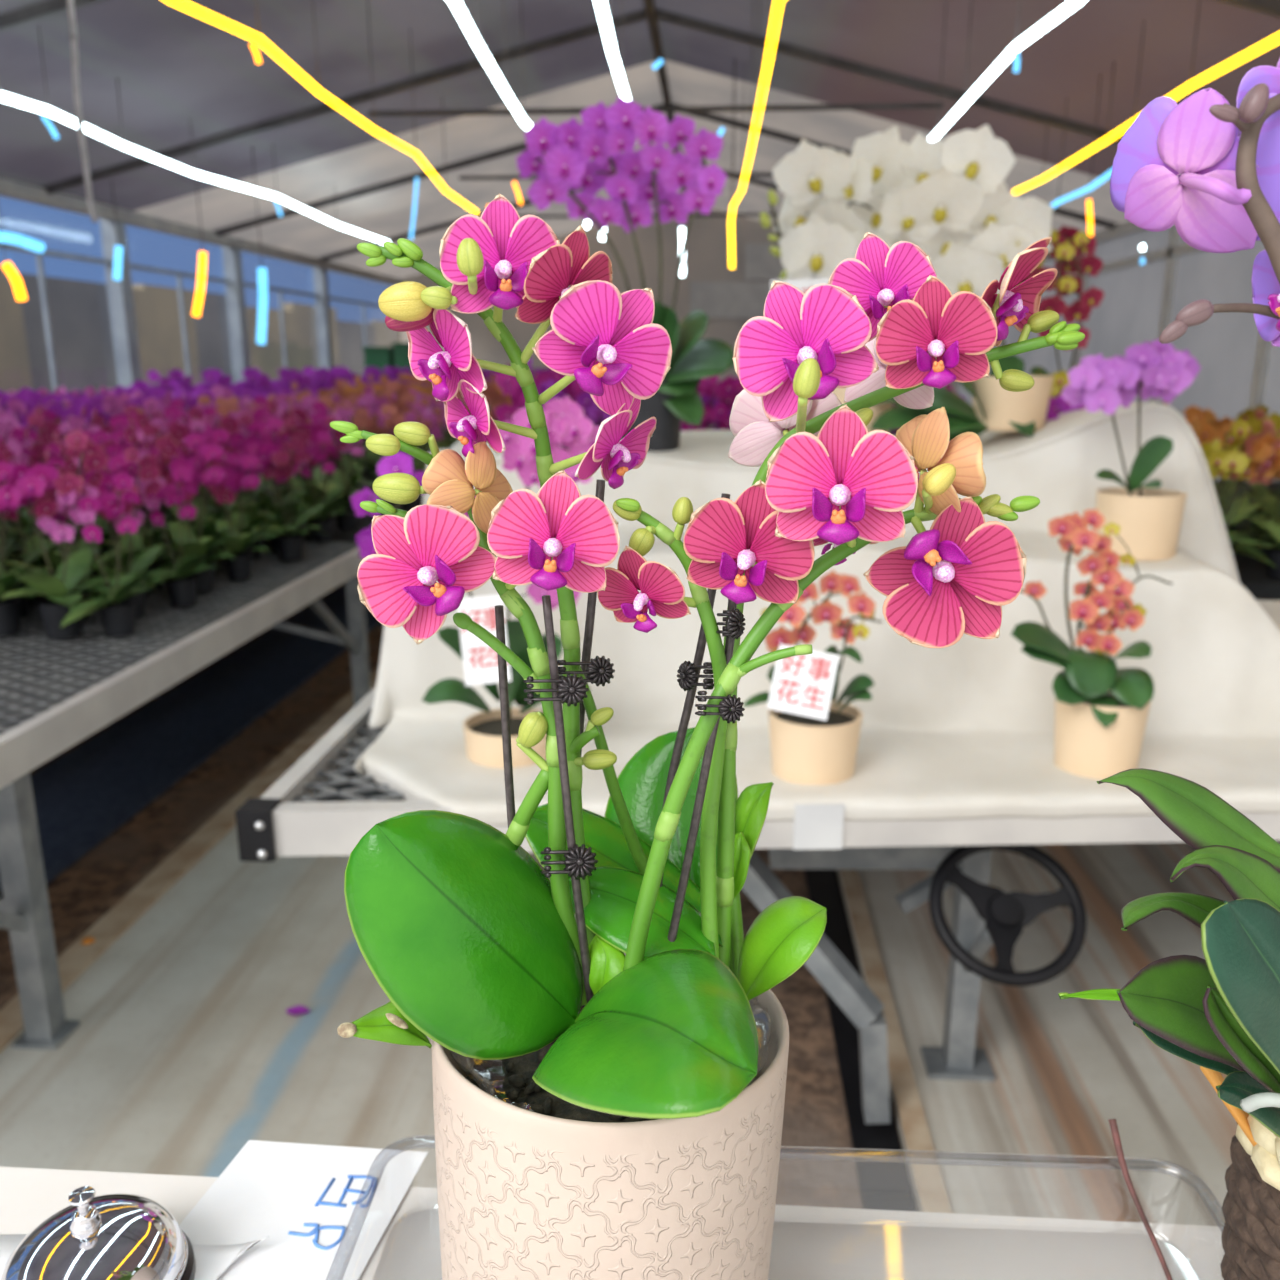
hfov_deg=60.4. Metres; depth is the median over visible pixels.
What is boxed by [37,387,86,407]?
potted orchid
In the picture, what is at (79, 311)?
window
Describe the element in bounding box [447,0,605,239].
light strip
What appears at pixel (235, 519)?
potted orchid
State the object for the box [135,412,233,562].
potted orchid
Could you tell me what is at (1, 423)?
potted orchid
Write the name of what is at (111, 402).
potted orchid
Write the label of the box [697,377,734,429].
potted orchid
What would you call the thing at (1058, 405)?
potted orchid
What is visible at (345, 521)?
potted orchid
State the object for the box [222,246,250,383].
trim
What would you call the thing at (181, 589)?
potted orchid
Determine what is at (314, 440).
potted orchid
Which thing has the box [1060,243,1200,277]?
trim
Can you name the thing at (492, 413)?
potted orchid
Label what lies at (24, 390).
potted orchid
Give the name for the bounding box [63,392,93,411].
potted orchid
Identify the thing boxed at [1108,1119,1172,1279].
stem
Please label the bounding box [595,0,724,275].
light strip
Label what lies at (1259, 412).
potted orchid
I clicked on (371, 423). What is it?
potted orchid
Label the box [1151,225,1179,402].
trim
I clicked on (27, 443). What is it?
potted orchid
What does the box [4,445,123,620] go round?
potted orchid
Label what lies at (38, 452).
potted orchid
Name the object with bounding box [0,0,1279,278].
ceiling
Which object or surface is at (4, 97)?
light strip
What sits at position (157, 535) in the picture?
potted orchid
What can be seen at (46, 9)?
trim
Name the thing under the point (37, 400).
potted orchid
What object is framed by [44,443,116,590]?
potted orchid
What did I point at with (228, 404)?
potted orchid
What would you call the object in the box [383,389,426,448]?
potted orchid
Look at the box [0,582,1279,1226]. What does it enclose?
floor
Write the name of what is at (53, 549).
potted orchid
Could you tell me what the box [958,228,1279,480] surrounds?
wall
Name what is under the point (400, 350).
storage bin
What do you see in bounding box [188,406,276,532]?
potted orchid
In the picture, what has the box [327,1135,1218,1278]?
tray
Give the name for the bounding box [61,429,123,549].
potted orchid
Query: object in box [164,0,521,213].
light strip
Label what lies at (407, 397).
potted orchid
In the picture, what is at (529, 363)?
potted orchid
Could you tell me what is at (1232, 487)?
potted orchid
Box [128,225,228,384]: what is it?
window
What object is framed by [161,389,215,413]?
potted orchid
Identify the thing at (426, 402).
potted orchid
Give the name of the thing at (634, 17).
roof beam
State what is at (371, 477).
potted orchid
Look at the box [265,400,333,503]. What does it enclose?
potted orchid
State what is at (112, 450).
potted orchid
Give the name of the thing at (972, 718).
cloth
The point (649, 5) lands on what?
trim
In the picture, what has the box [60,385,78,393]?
potted orchid
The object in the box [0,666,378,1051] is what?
kerb
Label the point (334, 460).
potted orchid
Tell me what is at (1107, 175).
light strip
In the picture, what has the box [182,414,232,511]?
potted orchid
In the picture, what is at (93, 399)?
potted orchid
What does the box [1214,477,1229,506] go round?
potted orchid
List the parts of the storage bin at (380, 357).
lid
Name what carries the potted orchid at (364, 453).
on the bench at (55, 694)
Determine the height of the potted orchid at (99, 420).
0.560 m
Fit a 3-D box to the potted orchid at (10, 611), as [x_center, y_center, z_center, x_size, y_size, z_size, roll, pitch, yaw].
[-1.795,-0.274,3.001,0.326,0.545,0.272,9,17,32]
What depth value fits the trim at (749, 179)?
12.67 m
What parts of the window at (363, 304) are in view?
frame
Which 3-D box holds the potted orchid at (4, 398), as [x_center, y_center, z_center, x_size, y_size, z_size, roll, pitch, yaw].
[-3.105,-0.947,5.506,0.347,0.610,0.299,11,18,38]
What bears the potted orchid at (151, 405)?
on the bench at (55, 694)
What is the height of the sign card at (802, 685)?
0.123 m
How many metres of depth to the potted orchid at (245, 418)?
4.53 m
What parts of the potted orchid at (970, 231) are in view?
flower, flower, flower, flower, flower, flower, flower, flower, pot, flower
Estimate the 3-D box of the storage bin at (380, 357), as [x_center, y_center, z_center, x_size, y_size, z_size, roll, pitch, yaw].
[-3.333,-2.982,14.413,0.350,1.658,0.540,1,14,4]
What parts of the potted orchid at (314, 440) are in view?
pot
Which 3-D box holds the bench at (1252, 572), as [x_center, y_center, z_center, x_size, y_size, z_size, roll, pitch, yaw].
[2.789,-0.175,5.142,1.900,0.800,3.200,1,14,4]
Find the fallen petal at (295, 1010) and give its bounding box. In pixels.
[286,1005,309,1014]
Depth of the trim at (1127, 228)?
9.73 m
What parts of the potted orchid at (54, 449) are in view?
pot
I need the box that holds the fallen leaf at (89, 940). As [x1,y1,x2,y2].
[81,937,95,944]
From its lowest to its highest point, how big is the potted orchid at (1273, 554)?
0.490 m
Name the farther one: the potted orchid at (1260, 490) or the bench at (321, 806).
the potted orchid at (1260, 490)
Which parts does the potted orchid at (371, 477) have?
pot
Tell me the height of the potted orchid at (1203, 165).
0.600 m
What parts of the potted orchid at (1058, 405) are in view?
flower, flower, flower, flower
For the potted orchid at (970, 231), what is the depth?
2.50 m
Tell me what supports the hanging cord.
hanging from the ceiling
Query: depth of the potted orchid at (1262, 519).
3.88 m
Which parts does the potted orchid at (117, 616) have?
pot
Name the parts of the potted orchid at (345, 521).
pot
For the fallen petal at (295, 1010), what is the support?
on the floor
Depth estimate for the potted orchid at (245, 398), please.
7.33 m
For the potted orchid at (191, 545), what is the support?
on the bench at (55, 694)
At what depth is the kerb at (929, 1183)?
2.37 m
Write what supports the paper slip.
on the paper card at (303, 1197)
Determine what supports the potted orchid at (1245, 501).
on the bench at (1252, 572)
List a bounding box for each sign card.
[457,594,511,685]
[767,644,838,719]
[771,278,828,293]
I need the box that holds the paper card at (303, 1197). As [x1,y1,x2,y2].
[179,1140,427,1279]
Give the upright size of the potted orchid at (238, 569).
0.491 m
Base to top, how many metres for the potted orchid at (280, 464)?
0.528 m
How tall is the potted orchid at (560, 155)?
0.783 m
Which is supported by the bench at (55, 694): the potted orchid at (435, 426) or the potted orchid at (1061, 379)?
the potted orchid at (435, 426)
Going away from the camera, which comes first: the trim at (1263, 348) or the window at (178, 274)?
the trim at (1263, 348)
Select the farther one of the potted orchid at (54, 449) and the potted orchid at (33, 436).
the potted orchid at (33, 436)
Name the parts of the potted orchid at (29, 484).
pot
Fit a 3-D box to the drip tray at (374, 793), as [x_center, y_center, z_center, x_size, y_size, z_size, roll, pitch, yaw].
[0.915,0.140,2.670,3.013,0.010,1.784,1,14,4]
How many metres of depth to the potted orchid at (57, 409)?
5.36 m
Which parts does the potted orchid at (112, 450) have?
pot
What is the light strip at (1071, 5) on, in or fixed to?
hanging from the ceiling
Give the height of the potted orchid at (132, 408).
0.573 m
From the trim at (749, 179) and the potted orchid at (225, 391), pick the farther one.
the trim at (749, 179)
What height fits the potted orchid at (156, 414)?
0.555 m
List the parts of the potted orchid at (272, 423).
pot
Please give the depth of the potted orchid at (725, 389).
3.67 m
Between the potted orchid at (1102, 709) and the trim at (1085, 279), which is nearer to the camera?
the potted orchid at (1102, 709)
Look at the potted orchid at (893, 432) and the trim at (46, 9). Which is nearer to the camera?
the potted orchid at (893, 432)
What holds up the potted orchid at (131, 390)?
on the bench at (6, 530)
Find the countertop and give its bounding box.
[0,1167,1224,1279]
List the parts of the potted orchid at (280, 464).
pot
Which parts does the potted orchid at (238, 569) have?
pot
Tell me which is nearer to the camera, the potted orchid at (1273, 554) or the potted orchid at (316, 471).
the potted orchid at (1273, 554)
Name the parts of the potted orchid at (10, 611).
pot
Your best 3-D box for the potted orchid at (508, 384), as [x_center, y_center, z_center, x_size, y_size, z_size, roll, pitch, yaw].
[-0.377,-0.670,3.824,0.302,0.565,0.283,1,14,4]
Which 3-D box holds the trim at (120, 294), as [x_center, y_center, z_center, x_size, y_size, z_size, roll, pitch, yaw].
[-4.150,-2.431,8.870,0.120,1.830,0.160,1,14,4]
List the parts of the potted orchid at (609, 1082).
flower stem, flower, flower, flower, flower stem, flower, flower stem, flower, flower stem, flower stem, flower, flower, flower stem, flower, pot, flower stem, flower, flower, flower stem, flower stem, flower stem, flower, flower stem, flower stem, flower, flower, flower, flower, flower, flower stem, flower, flower, flower, flower, flower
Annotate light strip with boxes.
[0,25,417,242]
[0,218,26,300]
[0,232,44,252]
[111,181,122,280]
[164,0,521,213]
[192,155,206,316]
[252,146,266,344]
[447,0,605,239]
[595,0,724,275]
[729,0,784,267]
[929,0,1085,141]
[1013,0,1279,236]
[1051,20,1144,263]
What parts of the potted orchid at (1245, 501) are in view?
pot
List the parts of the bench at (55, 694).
leg, bench rail, leg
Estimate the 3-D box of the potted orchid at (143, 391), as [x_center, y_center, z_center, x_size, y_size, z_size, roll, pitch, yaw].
[-2.983,-1.286,6.853,0.295,0.603,0.343,-8,16,-29]
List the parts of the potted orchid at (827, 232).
flower stem, flower, flower, flower, flower, flower, pot, flower, flower, flower, flower, flower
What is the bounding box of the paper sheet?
[0,1234,26,1273]
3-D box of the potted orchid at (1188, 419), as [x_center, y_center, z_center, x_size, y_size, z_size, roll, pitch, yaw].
[1.900,-0.579,4.065,0.384,0.510,0.285,12,19,40]
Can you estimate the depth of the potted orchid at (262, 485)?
5.09 m
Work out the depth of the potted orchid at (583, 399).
3.69 m
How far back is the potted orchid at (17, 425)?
4.56 m
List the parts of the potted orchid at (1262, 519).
pot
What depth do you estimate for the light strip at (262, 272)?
8.21 m
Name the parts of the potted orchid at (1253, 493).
pot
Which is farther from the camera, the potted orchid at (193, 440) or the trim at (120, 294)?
the trim at (120, 294)
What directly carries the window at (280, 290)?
in the wall
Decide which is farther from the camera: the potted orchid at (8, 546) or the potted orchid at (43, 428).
the potted orchid at (43, 428)
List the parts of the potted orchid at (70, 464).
pot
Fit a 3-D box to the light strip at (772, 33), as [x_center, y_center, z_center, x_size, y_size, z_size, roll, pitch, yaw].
[0.608,-2.352,3.700,0.296,1.413,8.896,1,14,2]
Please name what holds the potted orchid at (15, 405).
on the bench at (6, 530)
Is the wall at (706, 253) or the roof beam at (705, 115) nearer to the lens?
the roof beam at (705, 115)
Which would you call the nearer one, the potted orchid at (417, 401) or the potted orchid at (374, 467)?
the potted orchid at (374, 467)
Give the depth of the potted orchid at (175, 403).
4.94 m
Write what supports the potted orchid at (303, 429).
on the bench at (55, 694)
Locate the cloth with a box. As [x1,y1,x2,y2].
[354,402,1279,825]
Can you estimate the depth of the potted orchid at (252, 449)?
4.21 m
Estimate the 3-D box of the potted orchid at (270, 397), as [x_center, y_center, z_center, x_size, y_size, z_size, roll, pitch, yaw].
[-2.212,-1.299,7.023,0.355,0.544,0.277,3,15,12]
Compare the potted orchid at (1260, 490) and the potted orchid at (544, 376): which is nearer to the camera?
the potted orchid at (544, 376)
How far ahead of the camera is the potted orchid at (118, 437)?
3.90 m
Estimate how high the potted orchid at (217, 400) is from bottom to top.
0.551 m
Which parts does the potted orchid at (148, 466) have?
pot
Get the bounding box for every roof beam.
[39,8,1123,193]
[212,103,1118,235]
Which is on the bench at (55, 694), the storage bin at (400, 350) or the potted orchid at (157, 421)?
the potted orchid at (157, 421)
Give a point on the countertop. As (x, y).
(809, 1242)
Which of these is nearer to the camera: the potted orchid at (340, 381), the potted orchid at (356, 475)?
the potted orchid at (356, 475)
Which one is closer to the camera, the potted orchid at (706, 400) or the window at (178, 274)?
the potted orchid at (706, 400)
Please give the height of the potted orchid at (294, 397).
0.627 m
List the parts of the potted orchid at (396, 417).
pot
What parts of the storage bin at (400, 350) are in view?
lid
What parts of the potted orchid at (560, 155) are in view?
flower, flower, flower, flower, flower, flower, flower, flower, flower, flower, flower, flower, flower, flower, flower, flower, flower, flower, pot, flower, flower, flower, flower, flower, flower, flower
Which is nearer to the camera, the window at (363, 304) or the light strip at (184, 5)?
the light strip at (184, 5)
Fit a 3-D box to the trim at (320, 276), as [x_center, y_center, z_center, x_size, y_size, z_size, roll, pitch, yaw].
[-3.838,-3.589,13.414,0.120,1.830,0.160,1,14,4]
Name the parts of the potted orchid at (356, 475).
pot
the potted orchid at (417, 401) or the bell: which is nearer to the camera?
the bell
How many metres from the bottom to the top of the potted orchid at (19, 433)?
0.577 m
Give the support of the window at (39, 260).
in the wall
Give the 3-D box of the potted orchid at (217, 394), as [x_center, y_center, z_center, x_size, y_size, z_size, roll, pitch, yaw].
[-2.916,-1.411,7.465,0.284,0.543,0.293,12,19,40]
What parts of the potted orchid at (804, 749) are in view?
flower, flower, flower, flower, pot, flower, flower, flower, flower, flower, flower, flower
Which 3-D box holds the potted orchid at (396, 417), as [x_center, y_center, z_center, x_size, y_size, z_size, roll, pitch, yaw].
[-1.163,-0.928,5.571,0.355,0.543,0.277,-3,15,-11]
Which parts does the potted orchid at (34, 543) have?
pot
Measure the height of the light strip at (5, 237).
0.622 m
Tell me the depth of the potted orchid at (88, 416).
5.71 m
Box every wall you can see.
[401,208,958,435]
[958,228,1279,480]
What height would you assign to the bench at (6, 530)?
0.750 m
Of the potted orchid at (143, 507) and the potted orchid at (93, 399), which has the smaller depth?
the potted orchid at (143, 507)
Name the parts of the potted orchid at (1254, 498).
pot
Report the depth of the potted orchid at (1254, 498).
4.34 m
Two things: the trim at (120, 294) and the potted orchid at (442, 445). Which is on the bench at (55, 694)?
the potted orchid at (442, 445)
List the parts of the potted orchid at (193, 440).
pot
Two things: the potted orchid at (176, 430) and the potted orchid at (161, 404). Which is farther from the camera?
the potted orchid at (161, 404)
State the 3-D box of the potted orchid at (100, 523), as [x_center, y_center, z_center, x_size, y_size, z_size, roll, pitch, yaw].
[-1.915,-0.464,3.834,0.250,0.501,0.299,-13,20,-42]
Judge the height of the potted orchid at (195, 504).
0.518 m
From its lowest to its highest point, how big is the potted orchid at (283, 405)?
0.589 m
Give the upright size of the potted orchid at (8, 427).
0.588 m
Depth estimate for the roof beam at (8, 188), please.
9.30 m
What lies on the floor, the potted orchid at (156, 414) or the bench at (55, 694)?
the bench at (55, 694)
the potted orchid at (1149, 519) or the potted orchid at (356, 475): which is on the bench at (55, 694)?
the potted orchid at (356, 475)
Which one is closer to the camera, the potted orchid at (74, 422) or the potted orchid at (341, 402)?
the potted orchid at (74, 422)
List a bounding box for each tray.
[0,469,422,734]
[312,730,405,801]
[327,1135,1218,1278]
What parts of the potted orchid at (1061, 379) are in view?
flower, flower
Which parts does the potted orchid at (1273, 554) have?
pot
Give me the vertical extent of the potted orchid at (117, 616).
0.460 m
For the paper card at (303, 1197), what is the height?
0.002 m
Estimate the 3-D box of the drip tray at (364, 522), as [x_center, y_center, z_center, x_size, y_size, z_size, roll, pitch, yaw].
[-1.681,-1.174,7.805,1.525,0.010,13.550,1,14,4]
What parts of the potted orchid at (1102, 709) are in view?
flower, flower, flower, flower, flower, flower, flower, flower, flower, flower, flower, flower, flower, pot, flower, flower, flower, flower, flower, flower, flower, flower, flower, flower, flower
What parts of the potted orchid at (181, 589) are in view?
pot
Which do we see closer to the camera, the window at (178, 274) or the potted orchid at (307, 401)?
the potted orchid at (307, 401)
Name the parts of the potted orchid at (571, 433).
flower, flower, flower, flower, flower, pot, flower, flower, flower, flower, flower, flower, flower, flower, flower, flower, flower, flower, flower, flower, flower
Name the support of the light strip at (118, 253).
hanging from the ceiling
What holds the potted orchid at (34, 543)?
on the bench at (55, 694)
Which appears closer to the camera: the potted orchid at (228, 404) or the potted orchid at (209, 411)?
the potted orchid at (209, 411)
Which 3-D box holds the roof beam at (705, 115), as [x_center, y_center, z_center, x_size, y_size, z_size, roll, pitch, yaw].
[0.129,-4.221,9.878,8.362,1.108,0.050,1,14,4]
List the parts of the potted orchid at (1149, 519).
flower, flower, flower, flower, flower, flower, flower, flower, flower, flower, pot, flower, flower, flower, flower, flower, flower, flower, flower, flower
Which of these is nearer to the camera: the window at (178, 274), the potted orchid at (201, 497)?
the potted orchid at (201, 497)
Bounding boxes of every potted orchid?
[0,391,31,511]
[0,397,26,423]
[0,412,43,521]
[0,413,59,538]
[0,422,10,523]
[0,429,111,639]
[0,441,62,617]
[0,454,15,565]
[0,461,46,636]
[0,501,68,603]
[1,419,58,568]
[4,425,96,553]
[4,436,38,566]
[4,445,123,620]
[7,387,40,394]
[7,405,63,536]
[8,390,47,429]
[10,442,76,574]
[19,429,96,542]
[26,390,60,429]
[28,432,77,535]
[28,440,108,578]
[36,435,124,568]
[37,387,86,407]
[37,471,156,636]
[43,402,83,422]
[43,409,101,532]
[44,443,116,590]
[45,399,102,426]
[54,433,166,602]
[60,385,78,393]
[60,413,143,532]
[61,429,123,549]
[62,405,105,514]
[63,389,120,423]
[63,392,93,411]
[75,446,170,617]
[78,407,149,532]
[80,431,173,564]
[84,386,127,395]
[95,404,147,509]
[101,392,145,429]
[102,444,182,590]
[108,385,135,395]
[109,414,170,564]
[110,424,174,525]
[111,403,162,416]
[121,365,550,459]
[121,466,219,606]
[123,411,183,556]
[124,426,235,592]
[128,413,235,568]
[134,385,164,401]
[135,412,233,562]
[136,396,167,420]
[139,505,174,520]
[149,412,201,511]
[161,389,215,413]
[161,406,231,522]
[167,434,231,552]
[170,398,215,498]
[170,489,205,512]
[178,394,227,417]
[178,440,270,580]
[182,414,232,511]
[185,384,232,398]
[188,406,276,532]
[194,428,278,558]
[194,448,267,553]
[200,406,277,510]
[209,396,235,416]
[209,413,265,513]
[211,391,231,407]
[216,395,253,406]
[220,398,265,474]
[227,395,252,410]
[228,410,273,516]
[236,408,273,491]
[239,400,276,510]
[239,416,321,551]
[240,401,313,505]
[244,422,327,561]
[250,410,301,503]
[254,395,324,499]
[254,416,310,523]
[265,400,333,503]
[267,393,287,402]
[273,381,319,468]
[286,394,326,482]
[287,432,350,541]
[289,466,321,485]
[291,429,336,525]
[295,415,350,521]
[300,389,359,479]
[304,400,363,529]
[318,394,373,472]
[318,407,362,518]
[319,399,348,481]
[324,404,365,491]
[328,399,366,481]
[329,395,372,490]
[330,194,1084,1279]
[343,385,378,461]
[350,396,598,767]
[352,394,372,479]
[352,430,366,474]
[358,380,415,476]
[361,460,377,480]
[363,423,383,485]
[364,407,394,504]
[380,403,435,510]
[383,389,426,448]
[395,388,423,467]
[403,404,429,471]
[404,398,441,471]
[409,409,445,471]
[419,394,436,450]
[425,396,448,452]
[435,394,462,449]
[439,391,470,441]
[485,395,499,419]
[494,364,568,423]
[516,96,733,451]
[518,358,543,405]
[534,370,595,425]
[550,370,610,424]
[680,374,738,430]
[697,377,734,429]
[701,380,730,429]
[718,377,784,431]
[742,570,881,784]
[760,125,918,431]
[870,124,1053,440]
[889,403,896,435]
[945,384,953,391]
[1011,508,1172,778]
[1012,225,1103,375]
[1045,395,1086,421]
[1047,365,1076,397]
[1058,59,1279,1279]
[1061,340,1200,560]
[1184,405,1218,424]
[1185,413,1211,427]
[1191,411,1279,549]
[1201,417,1279,567]
[1203,404,1268,504]
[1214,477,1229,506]
[1215,420,1252,499]
[1220,421,1279,545]
[1233,470,1279,578]
[1235,473,1279,563]
[1239,483,1279,523]
[1244,481,1279,540]
[1249,479,1279,512]
[1251,494,1279,538]
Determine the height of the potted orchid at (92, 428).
0.544 m
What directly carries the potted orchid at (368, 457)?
on the bench at (55, 694)
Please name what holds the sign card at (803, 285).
in the potted orchid at (827, 232)
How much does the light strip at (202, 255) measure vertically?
1.104 m
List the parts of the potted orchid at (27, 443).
pot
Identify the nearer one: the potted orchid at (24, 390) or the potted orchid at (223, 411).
the potted orchid at (223, 411)
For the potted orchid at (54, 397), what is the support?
on the bench at (6, 530)
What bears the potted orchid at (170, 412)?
on the bench at (55, 694)
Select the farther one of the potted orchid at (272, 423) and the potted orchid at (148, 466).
the potted orchid at (272, 423)
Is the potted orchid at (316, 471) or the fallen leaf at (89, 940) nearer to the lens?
the fallen leaf at (89, 940)
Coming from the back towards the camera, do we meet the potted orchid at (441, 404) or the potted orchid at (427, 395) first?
the potted orchid at (427, 395)
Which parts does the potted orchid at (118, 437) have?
pot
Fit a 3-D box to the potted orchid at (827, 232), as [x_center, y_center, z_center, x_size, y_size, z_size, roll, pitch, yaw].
[0.486,-0.804,2.638,0.403,0.751,0.239,1,14,4]
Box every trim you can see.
[0,0,1279,32]
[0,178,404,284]
[99,218,141,387]
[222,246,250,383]
[313,267,333,369]
[318,164,849,261]
[643,0,686,194]
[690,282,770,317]
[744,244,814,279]
[1003,221,1144,271]
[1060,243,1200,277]
[1073,252,1089,367]
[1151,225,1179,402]
[1245,332,1270,480]
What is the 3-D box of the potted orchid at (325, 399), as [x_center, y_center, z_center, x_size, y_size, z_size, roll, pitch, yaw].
[-1.744,-1.167,6.480,0.364,0.557,0.284,-6,16,-23]
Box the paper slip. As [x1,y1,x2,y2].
[192,1236,268,1279]
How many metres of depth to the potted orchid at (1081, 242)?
2.72 m
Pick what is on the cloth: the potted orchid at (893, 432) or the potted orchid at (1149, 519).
the potted orchid at (1149, 519)
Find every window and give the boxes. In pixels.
[0,196,109,392]
[0,265,401,431]
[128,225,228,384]
[242,251,317,368]
[329,271,391,346]
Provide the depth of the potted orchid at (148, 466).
3.21 m
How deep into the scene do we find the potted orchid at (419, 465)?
6.39 m
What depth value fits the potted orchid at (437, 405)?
6.96 m
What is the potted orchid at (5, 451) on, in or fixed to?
on the bench at (55, 694)
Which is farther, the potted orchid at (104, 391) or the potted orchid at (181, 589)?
the potted orchid at (104, 391)
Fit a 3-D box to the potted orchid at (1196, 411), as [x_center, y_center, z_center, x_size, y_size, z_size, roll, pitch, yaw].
[2.291,-0.774,4.826,0.286,0.512,0.386,-7,16,-26]
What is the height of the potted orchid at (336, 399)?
0.570 m
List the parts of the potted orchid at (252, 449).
pot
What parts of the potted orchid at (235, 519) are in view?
pot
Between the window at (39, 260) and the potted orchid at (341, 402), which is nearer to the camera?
the potted orchid at (341, 402)
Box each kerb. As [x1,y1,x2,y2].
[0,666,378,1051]
[839,869,951,1212]
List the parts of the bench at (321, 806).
bench rail, bench rail, joining plate, leg, foot plate, leg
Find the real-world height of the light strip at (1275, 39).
1.070 m
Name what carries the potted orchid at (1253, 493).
on the bench at (1252, 572)
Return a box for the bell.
[0,1186,195,1279]
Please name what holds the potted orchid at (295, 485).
on the bench at (55, 694)
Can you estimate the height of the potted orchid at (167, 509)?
0.533 m
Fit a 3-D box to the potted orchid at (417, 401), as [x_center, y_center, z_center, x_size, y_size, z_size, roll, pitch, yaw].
[-1.476,-1.316,7.021,0.325,0.578,0.289,-1,14,-5]
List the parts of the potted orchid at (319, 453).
pot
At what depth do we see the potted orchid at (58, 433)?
4.00 m
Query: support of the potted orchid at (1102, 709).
on the cloth
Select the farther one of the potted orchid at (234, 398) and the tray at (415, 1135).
the potted orchid at (234, 398)
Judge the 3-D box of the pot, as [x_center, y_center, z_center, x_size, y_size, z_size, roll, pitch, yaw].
[0.379,0.291,0.534,0.172,0.160,0.172,1,14,4]
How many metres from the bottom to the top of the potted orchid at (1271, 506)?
0.481 m
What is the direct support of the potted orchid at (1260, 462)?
on the bench at (1252, 572)
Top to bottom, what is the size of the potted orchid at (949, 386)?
0.539 m
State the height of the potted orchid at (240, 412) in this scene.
0.504 m
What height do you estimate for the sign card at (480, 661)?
0.155 m
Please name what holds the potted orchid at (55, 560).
on the bench at (55, 694)
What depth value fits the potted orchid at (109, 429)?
4.09 m
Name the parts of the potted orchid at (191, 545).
pot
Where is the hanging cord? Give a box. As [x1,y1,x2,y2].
[67,0,97,222]
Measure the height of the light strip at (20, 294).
0.942 m
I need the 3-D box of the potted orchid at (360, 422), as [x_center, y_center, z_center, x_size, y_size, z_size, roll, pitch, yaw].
[-1.475,-0.909,5.509,0.242,0.537,0.299,-11,18,-38]
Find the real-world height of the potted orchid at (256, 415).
0.530 m
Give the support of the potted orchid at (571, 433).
on the bench at (321, 806)
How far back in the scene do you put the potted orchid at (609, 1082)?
0.45 m
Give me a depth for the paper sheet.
0.63 m
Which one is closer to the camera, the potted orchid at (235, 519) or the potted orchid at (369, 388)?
the potted orchid at (235, 519)
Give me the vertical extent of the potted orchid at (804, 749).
0.413 m
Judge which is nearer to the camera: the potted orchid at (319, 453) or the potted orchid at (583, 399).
the potted orchid at (583, 399)
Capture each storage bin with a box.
[362,347,393,374]
[391,343,410,368]
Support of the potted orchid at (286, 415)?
on the bench at (55, 694)
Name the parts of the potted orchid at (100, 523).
pot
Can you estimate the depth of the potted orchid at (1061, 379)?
2.73 m
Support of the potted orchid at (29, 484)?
on the bench at (55, 694)
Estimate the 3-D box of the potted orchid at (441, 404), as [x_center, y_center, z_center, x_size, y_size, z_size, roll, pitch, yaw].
[-1.080,-1.222,6.644,0.262,0.582,0.324,-7,16,-24]
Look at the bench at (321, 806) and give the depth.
2.05 m
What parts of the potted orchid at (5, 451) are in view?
pot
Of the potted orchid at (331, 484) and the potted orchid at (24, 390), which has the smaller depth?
the potted orchid at (331, 484)
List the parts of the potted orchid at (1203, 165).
flower, flower, flower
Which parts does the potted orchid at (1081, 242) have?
flower, flower, flower, flower, flower, flower, flower, flower, flower, flower, flower, flower, flower, flower, flower, flower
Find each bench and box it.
[0,463,422,1049]
[4,424,443,537]
[235,687,1279,1123]
[1216,481,1279,599]
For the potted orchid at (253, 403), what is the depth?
5.57 m
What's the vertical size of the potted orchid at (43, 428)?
0.554 m

